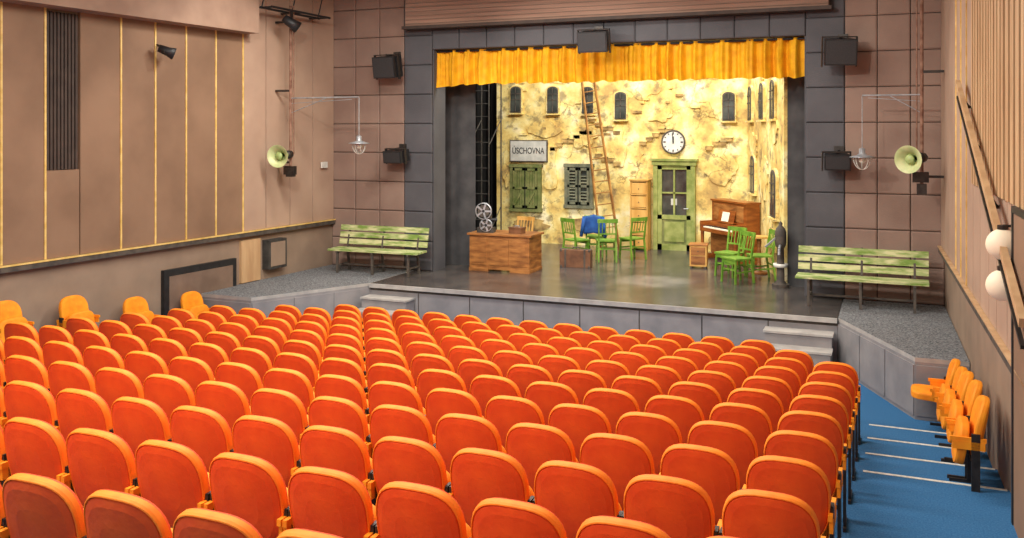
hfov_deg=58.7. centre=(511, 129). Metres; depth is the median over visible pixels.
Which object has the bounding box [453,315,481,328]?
seat
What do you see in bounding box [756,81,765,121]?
window
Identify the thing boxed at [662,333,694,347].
seat
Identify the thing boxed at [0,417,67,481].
seat
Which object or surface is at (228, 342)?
seat
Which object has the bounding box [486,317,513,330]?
seat
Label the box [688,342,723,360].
seat
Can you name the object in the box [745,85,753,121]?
window
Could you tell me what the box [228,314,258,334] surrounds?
seat
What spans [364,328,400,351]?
seat
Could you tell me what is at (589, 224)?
coat
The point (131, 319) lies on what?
seat
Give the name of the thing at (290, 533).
seat
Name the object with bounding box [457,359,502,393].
seat
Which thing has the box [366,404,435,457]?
seat
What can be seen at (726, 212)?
upright piano
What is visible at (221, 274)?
door
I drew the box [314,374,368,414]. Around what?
seat
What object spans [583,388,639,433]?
seat
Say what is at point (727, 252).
wooden chair
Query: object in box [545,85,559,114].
window
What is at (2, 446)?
seat
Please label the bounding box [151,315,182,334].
seat
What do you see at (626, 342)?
seat
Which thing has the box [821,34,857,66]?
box
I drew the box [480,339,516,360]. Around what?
seat
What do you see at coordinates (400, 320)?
seat
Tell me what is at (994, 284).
sconce
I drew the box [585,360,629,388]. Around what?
seat
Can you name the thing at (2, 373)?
seat
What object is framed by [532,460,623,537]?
seat
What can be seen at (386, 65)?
speaker
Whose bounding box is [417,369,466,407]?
seat
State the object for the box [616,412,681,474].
seat
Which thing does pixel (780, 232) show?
pump
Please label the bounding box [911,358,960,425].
seat
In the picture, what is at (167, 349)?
seat
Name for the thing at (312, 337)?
seat
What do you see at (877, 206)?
wall
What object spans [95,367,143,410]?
seat
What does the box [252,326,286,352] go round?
seat
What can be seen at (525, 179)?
window
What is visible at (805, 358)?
seat
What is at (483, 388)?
seat
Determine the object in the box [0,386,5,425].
seat
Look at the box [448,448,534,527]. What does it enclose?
seat
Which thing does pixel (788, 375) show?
seat
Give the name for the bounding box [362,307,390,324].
seat
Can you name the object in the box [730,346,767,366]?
seat
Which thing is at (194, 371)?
seat
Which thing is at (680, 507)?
seat
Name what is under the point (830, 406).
seat
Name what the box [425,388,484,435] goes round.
seat
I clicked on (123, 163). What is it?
wall
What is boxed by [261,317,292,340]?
seat
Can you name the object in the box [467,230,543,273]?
wooden desk
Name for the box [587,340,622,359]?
seat
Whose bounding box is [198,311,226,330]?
seat
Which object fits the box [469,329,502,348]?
seat
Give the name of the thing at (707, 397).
seat
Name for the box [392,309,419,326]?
seat
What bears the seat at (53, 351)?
on the floor
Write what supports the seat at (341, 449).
on the floor
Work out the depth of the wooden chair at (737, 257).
16.73 m
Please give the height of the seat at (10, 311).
0.869 m
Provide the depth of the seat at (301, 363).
8.51 m
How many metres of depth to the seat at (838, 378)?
8.99 m
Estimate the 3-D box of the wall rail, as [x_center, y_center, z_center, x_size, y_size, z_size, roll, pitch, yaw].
[4.455,0.466,8.545,0.135,2.116,4.827,0,0,21]
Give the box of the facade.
[497,77,786,282]
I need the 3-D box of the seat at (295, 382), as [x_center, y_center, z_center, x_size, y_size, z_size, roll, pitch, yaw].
[-1.857,2.426,7.724,0.508,0.869,0.336,0,0,22]
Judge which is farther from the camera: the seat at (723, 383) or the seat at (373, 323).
the seat at (373, 323)
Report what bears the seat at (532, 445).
on the floor
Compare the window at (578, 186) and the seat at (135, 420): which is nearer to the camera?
the seat at (135, 420)
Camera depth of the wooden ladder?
21.56 m
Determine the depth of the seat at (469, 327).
12.30 m
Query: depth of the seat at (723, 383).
8.63 m
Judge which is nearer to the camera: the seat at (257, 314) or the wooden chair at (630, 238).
the seat at (257, 314)
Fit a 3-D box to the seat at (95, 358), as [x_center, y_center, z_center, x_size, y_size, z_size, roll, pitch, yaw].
[-3.753,2.426,8.513,0.508,0.869,0.336,0,0,24]
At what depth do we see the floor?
7.96 m
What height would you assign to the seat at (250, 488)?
0.869 m
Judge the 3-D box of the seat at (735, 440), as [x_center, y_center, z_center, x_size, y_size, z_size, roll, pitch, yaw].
[1.474,2.426,6.337,0.508,0.869,0.336,0,0,23]
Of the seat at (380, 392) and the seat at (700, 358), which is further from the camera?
the seat at (700, 358)
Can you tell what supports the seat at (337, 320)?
on the floor
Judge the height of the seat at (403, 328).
0.869 m
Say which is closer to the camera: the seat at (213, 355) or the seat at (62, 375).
the seat at (62, 375)
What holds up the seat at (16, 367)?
on the floor
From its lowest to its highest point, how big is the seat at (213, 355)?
0.869 m
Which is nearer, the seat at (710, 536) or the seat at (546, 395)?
the seat at (710, 536)
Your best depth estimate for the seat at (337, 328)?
11.16 m
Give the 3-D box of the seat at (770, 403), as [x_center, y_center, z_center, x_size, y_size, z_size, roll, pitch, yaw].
[2.102,2.626,7.841,0.508,0.869,0.336,0,0,23]
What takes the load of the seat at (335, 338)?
on the floor
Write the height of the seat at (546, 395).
0.869 m
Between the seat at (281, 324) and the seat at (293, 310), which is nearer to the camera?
the seat at (281, 324)
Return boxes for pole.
[267,6,358,176]
[862,0,943,194]
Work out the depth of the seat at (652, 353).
10.54 m
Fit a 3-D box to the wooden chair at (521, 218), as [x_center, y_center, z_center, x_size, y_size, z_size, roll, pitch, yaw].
[0.191,2.340,19.569,0.440,0.926,0.492,0,0,31]
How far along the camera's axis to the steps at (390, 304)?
16.14 m
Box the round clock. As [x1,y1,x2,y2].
[661,130,685,153]
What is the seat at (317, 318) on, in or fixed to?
on the floor
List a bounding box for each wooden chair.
[517,216,534,230]
[560,217,589,248]
[584,215,607,257]
[595,219,617,262]
[619,217,647,260]
[714,226,746,277]
[720,230,755,284]
[746,229,776,280]
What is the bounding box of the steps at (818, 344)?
[763,326,833,366]
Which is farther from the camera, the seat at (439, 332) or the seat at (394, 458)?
the seat at (439, 332)
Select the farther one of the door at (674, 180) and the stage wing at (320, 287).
the door at (674, 180)
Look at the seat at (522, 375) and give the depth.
8.49 m
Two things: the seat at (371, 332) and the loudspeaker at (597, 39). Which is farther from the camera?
the loudspeaker at (597, 39)
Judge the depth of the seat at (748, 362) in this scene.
10.13 m
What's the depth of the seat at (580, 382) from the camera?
8.29 m
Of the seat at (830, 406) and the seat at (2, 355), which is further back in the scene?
the seat at (2, 355)
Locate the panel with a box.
[239,238,260,282]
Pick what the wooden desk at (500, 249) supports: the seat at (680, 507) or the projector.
the projector
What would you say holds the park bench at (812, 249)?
on the stage platform
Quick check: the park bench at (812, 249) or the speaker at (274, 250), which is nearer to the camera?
the park bench at (812, 249)
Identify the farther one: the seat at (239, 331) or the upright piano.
the upright piano
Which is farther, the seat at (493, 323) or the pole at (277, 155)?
the pole at (277, 155)
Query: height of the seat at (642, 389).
0.869 m
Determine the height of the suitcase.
0.413 m
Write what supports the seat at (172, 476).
on the floor
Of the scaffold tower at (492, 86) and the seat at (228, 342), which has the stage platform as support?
the scaffold tower at (492, 86)
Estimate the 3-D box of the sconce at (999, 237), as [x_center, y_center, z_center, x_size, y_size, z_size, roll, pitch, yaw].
[3.946,0.902,7.326,0.250,0.285,0.250,0,0,23]
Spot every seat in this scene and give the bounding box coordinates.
[0,300,33,342]
[0,339,5,363]
[0,360,5,387]
[0,380,57,429]
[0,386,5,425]
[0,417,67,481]
[0,426,5,487]
[0,473,86,537]
[0,484,5,528]
[2,355,49,390]
[4,321,39,344]
[4,336,43,364]
[38,325,72,349]
[42,341,83,370]
[48,361,95,400]
[55,388,112,440]
[56,295,99,328]
[61,428,136,507]
[66,316,98,336]
[73,329,109,356]
[83,346,123,379]
[84,489,172,537]
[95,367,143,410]
[99,320,131,341]
[110,333,148,360]
[111,397,171,457]
[120,312,150,330]
[123,296,157,322]
[124,351,168,385]
[130,440,210,527]
[132,324,166,347]
[143,374,194,422]
[148,338,187,368]
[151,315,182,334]
[167,308,195,327]
[167,327,203,356]
[168,356,214,394]
[170,405,232,472]
[172,508,262,537]
[180,291,209,318]
[184,319,215,341]
[189,342,228,377]
[195,381,250,432]
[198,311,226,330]
[204,331,240,361]
[204,452,289,537]
[209,305,235,321]
[215,362,262,405]
[217,322,250,346]
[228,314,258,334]
[230,347,272,383]
[232,415,300,487]
[238,308,265,325]
[242,335,280,367]
[250,388,308,444]
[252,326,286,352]
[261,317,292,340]
[263,368,314,414]
[268,311,297,330]
[273,352,318,391]
[274,305,301,321]
[277,528,342,537]
[282,340,322,373]
[282,466,376,537]
[289,329,325,358]
[294,321,327,346]
[295,425,372,501]
[299,313,329,335]
[303,307,331,327]
[308,396,369,443]
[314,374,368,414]
[319,357,367,392]
[323,344,365,375]
[326,333,365,361]
[328,324,364,349]
[331,316,363,337]
[332,310,363,330]
[334,304,362,321]
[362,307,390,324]
[363,313,392,332]
[363,319,397,340]
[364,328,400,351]
[364,337,404,363]
[365,349,410,379]
[365,363,416,399]
[366,381,425,423]
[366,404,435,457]
[367,436,450,505]
[370,481,470,537]
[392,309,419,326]
[394,315,424,335]
[398,323,429,344]
[401,331,436,355]
[405,341,444,370]
[411,354,454,386]
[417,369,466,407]
[422,312,449,327]
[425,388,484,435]
[427,318,456,336]
[433,326,465,346]
[435,413,505,473]
[440,335,475,358]
[448,346,487,373]
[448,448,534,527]
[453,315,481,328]
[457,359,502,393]
[461,321,491,337]
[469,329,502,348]
[470,375,521,417]
[471,497,566,537]
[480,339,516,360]
[485,395,544,449]
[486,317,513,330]
[491,350,532,377]
[495,324,526,340]
[506,423,578,491]
[507,333,541,351]
[507,364,553,397]
[519,320,547,333]
[521,343,558,365]
[525,381,578,424]
[532,328,563,343]
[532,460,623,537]
[537,355,580,382]
[547,336,581,355]
[548,403,611,462]
[553,323,582,336]
[557,369,606,404]
[564,347,603,369]
[568,331,601,347]
[576,516,670,537]
[580,433,660,510]
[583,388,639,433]
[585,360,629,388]
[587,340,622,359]
[588,326,618,340]
[607,334,640,351]
[609,351,649,375]
[611,375,662,411]
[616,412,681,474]
[621,474,721,537]
[624,329,655,344]
[629,344,666,364]
[635,365,681,394]
[645,395,703,443]
[646,338,680,355]
[655,356,697,380]
[660,444,745,525]
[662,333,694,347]
[668,381,721,420]
[673,348,711,369]
[687,370,735,402]
[687,421,757,488]
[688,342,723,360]
[700,336,734,352]
[704,361,748,388]
[707,536,737,537]
[709,402,771,456]
[718,353,758,376]
[719,489,825,537]
[727,388,783,432]
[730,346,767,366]
[740,340,775,358]
[741,376,792,412]
[746,455,836,537]
[754,366,800,398]
[764,357,807,385]
[764,430,842,537]
[773,350,813,375]
[777,410,846,532]
[789,394,851,504]
[798,381,855,480]
[806,371,857,461]
[812,362,860,444]
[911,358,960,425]
[933,366,967,438]
[937,371,973,463]
[942,379,982,478]
[947,395,989,492]
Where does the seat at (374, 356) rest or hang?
on the floor
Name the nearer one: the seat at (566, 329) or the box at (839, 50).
the seat at (566, 329)
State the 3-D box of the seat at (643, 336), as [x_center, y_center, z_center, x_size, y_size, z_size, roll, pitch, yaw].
[1.763,3.126,12.396,0.508,0.869,0.336,0,0,22]
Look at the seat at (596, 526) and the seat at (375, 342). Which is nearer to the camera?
the seat at (596, 526)
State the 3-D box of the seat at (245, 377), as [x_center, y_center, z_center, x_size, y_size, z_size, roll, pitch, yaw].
[-2.328,2.426,7.920,0.508,0.869,0.336,0,0,23]
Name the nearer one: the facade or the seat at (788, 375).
the seat at (788, 375)
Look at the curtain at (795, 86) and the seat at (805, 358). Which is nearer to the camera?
the seat at (805, 358)
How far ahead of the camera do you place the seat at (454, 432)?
6.04 m
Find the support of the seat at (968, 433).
on the floor
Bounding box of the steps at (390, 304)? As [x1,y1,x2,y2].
[358,294,414,320]
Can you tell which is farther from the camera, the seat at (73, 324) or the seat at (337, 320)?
the seat at (337, 320)
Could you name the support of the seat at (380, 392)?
on the floor
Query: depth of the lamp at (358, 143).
16.55 m
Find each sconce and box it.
[985,224,1010,259]
[985,266,1007,300]
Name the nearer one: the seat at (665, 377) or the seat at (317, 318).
the seat at (665, 377)
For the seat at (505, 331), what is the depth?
12.10 m
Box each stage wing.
[201,265,412,319]
[837,299,969,421]
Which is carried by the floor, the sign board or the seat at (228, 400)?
the seat at (228, 400)
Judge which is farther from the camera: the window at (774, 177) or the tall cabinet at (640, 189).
the tall cabinet at (640, 189)
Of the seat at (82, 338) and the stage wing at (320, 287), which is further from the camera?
the stage wing at (320, 287)
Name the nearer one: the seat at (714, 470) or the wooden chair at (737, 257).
the seat at (714, 470)
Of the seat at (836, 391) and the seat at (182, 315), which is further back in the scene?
the seat at (182, 315)
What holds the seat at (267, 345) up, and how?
on the floor
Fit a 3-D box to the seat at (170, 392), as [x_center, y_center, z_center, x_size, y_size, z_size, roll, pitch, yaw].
[-2.644,2.326,7.169,0.508,0.869,0.336,0,0,22]
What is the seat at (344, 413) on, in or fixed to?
on the floor
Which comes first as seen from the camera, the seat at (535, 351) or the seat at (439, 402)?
the seat at (439, 402)
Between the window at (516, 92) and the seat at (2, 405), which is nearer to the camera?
the seat at (2, 405)
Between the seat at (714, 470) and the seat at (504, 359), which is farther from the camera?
the seat at (504, 359)
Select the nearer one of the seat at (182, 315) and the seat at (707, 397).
the seat at (707, 397)
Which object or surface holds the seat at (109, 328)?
on the floor
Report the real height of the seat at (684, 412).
0.869 m
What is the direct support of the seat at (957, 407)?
on the floor
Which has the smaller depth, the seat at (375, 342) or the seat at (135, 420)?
the seat at (135, 420)
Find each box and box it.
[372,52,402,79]
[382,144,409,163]
[508,225,525,233]
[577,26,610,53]
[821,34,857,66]
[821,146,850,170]
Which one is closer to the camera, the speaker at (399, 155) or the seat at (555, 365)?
the seat at (555, 365)
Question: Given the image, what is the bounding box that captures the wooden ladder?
[581,82,619,250]
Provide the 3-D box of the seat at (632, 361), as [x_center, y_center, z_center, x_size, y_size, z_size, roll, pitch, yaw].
[1.302,2.826,9.940,0.508,0.869,0.336,0,0,23]
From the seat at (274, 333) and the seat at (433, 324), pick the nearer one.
the seat at (274, 333)
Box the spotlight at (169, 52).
[156,44,176,59]
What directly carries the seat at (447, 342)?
on the floor
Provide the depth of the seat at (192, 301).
15.10 m
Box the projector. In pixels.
[475,203,496,232]
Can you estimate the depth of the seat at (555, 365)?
9.24 m
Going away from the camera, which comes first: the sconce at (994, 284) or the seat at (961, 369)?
the sconce at (994, 284)
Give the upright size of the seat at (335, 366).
0.869 m
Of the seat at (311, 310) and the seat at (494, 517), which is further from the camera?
the seat at (311, 310)
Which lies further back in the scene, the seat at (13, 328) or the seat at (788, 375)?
the seat at (13, 328)
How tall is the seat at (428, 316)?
0.869 m
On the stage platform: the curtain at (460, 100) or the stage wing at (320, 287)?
the curtain at (460, 100)
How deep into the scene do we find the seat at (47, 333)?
9.70 m
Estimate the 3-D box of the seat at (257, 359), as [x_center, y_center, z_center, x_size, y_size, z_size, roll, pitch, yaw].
[-2.490,2.526,8.870,0.508,0.869,0.336,0,0,23]
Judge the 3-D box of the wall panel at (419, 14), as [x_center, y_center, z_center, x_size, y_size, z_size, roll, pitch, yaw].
[1.581,-2.510,16.548,8.000,1.060,0.330,0,0,23]
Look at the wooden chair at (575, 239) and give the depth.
19.47 m
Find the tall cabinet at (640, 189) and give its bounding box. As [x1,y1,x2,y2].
[629,179,651,250]
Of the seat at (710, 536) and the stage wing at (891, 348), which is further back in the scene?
the stage wing at (891, 348)
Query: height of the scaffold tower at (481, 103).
5.140 m
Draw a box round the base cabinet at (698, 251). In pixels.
[688,242,708,268]
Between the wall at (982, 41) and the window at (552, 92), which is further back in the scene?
the window at (552, 92)
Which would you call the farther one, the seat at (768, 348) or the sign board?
the sign board
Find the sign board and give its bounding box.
[510,140,547,161]
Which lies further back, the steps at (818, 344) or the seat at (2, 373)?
the steps at (818, 344)
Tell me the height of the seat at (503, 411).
0.869 m
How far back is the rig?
16.89 m
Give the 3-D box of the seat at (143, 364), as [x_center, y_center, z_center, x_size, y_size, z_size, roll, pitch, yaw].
[-3.284,2.426,8.318,0.508,0.869,0.336,0,0,22]
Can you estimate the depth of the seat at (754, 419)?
6.93 m
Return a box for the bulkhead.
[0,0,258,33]
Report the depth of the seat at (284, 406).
6.61 m
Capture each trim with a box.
[863,424,1006,490]
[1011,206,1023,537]
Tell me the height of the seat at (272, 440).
0.869 m
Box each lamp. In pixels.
[348,135,369,153]
[850,96,874,169]
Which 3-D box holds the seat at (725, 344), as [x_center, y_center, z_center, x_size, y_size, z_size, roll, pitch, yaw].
[2.718,3.126,11.999,0.508,0.869,0.336,0,0,24]
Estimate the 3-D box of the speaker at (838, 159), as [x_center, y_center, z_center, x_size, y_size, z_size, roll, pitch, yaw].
[5.298,0.467,14.920,0.450,0.403,0.484,0,0,11]
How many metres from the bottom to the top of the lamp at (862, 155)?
1.151 m
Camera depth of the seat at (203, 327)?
11.00 m
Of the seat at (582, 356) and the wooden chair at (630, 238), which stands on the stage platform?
the wooden chair at (630, 238)
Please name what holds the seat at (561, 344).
on the floor
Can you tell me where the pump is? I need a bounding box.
[765,221,788,288]
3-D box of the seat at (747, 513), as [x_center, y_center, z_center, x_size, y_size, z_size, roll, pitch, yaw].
[1.322,2.226,4.635,0.508,0.869,0.336,0,0,22]
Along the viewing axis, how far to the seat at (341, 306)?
14.02 m
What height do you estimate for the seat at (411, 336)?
0.869 m
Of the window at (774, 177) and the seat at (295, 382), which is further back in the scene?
the window at (774, 177)
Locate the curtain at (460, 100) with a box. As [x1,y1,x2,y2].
[445,84,475,264]
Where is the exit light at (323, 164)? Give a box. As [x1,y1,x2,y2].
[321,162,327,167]
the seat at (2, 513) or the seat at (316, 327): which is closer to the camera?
the seat at (2, 513)
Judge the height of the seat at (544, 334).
0.869 m
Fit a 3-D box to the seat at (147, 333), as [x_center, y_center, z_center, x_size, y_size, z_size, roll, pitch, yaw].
[-4.083,2.626,10.416,0.508,0.869,0.336,0,0,22]
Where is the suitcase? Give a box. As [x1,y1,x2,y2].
[560,247,591,267]
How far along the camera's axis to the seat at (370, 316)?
12.88 m
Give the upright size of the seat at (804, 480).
0.869 m
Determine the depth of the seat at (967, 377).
9.33 m
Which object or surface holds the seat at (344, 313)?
on the floor
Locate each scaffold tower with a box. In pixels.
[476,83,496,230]
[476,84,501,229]
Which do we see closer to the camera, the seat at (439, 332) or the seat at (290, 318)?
the seat at (439, 332)
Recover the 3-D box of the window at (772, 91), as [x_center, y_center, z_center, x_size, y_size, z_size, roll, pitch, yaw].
[4.986,-0.583,17.471,0.100,0.825,0.554,0,0,6]
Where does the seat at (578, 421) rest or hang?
on the floor
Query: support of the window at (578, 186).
attached to the facade
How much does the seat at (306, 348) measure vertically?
0.869 m
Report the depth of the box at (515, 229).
18.00 m
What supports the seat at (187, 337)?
on the floor
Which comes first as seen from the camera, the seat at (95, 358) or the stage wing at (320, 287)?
the seat at (95, 358)
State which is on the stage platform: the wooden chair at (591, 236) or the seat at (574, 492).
the wooden chair at (591, 236)
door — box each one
[161,258,235,315]
[650,158,698,250]
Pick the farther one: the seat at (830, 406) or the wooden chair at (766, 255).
the wooden chair at (766, 255)
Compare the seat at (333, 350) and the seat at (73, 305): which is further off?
the seat at (73, 305)
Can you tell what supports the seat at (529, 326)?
on the floor
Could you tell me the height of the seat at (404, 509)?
0.869 m
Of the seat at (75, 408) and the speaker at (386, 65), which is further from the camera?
the speaker at (386, 65)
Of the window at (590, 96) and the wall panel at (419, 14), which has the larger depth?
the window at (590, 96)
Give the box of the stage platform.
[333,243,944,361]
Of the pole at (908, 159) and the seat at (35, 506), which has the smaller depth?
the seat at (35, 506)
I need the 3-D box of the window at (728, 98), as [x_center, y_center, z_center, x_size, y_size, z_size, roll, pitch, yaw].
[4.932,-0.533,20.748,0.370,0.726,0.100,0,0,23]
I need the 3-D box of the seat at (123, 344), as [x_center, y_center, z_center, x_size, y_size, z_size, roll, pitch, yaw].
[-3.918,2.526,9.464,0.508,0.869,0.336,0,0,23]
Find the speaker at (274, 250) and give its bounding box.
[262,237,286,269]
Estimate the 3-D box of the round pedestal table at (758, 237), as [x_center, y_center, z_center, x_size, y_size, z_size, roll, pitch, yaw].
[4.816,2.435,17.763,0.400,0.730,0.400,0,0,23]
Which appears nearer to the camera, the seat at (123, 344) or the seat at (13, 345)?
the seat at (13, 345)
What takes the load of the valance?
attached to the wall at (877, 206)
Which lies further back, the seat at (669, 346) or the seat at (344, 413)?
the seat at (669, 346)
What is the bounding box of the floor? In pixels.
[829,383,1017,537]
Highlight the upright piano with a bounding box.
[700,198,760,264]
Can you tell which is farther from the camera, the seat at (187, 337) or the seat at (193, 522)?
the seat at (187, 337)
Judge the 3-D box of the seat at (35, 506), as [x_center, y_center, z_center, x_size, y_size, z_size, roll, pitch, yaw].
[-2.156,2.026,4.317,0.508,0.869,0.336,0,0,23]
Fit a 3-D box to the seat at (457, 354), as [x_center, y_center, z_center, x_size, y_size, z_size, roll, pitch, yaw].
[-0.438,2.726,9.781,0.508,0.869,0.336,0,0,23]
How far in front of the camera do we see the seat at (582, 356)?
9.99 m
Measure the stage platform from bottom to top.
0.762 m
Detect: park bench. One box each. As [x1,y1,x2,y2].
[327,224,428,276]
[795,245,928,313]
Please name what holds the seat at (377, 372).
on the floor
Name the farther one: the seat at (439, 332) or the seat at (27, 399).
the seat at (439, 332)
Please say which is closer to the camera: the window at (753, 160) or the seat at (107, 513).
the seat at (107, 513)
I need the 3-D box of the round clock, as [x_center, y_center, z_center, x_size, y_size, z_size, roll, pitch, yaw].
[3.760,0.280,21.236,0.570,0.570,0.080,0,0,23]
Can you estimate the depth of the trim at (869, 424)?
8.95 m
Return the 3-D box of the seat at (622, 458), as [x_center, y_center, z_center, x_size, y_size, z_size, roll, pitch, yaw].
[0.682,2.326,5.784,0.508,0.869,0.336,0,0,22]
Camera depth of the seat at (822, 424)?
6.74 m
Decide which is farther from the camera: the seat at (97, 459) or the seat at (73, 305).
the seat at (73, 305)
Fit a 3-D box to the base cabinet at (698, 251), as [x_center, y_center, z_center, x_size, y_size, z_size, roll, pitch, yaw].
[3.804,2.555,18.557,0.380,0.490,0.372,0,0,17]
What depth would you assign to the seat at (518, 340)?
11.15 m
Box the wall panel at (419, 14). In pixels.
[401,0,831,30]
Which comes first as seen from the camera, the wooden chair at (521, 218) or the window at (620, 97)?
the wooden chair at (521, 218)
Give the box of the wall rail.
[955,80,1023,348]
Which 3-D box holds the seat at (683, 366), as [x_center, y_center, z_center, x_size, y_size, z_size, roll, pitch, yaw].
[1.777,2.826,9.742,0.508,0.869,0.336,0,0,23]
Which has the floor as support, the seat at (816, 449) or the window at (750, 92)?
the seat at (816, 449)
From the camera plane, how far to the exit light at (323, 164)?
18.53 m
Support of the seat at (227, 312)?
on the floor
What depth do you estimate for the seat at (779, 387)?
8.43 m
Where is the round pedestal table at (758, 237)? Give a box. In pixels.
[748,235,767,274]
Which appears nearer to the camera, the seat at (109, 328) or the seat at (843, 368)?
the seat at (843, 368)
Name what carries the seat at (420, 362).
on the floor
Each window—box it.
[508,85,522,113]
[509,164,542,211]
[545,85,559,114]
[563,163,594,208]
[580,86,595,115]
[612,91,628,120]
[720,91,736,122]
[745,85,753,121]
[747,154,756,195]
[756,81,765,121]
[767,78,776,120]
[767,168,778,221]
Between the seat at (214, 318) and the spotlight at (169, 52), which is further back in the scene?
the spotlight at (169, 52)
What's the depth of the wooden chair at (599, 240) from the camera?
19.26 m
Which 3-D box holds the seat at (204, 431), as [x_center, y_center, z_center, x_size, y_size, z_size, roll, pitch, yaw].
[-2.005,2.226,6.020,0.508,0.869,0.336,0,0,23]
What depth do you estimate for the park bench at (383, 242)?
17.86 m
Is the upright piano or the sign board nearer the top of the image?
the sign board
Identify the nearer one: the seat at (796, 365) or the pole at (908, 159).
the seat at (796, 365)
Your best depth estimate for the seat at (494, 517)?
4.13 m
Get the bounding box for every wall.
[0,0,335,332]
[332,0,944,305]
[937,0,1023,491]
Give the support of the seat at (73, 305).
on the floor
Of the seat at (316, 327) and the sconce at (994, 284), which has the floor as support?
the seat at (316, 327)
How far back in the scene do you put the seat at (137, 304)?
14.13 m
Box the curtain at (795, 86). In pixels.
[787,76,804,286]
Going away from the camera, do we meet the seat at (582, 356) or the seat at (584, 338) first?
the seat at (582, 356)
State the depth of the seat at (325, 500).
4.53 m
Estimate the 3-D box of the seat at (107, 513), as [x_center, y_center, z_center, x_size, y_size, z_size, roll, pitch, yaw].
[-1.679,2.026,4.119,0.508,0.869,0.336,0,0,23]
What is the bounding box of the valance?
[436,37,804,87]
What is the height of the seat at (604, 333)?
0.869 m
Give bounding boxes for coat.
[580,214,606,237]
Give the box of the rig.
[259,0,330,32]
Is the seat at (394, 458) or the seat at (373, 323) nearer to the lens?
the seat at (394, 458)

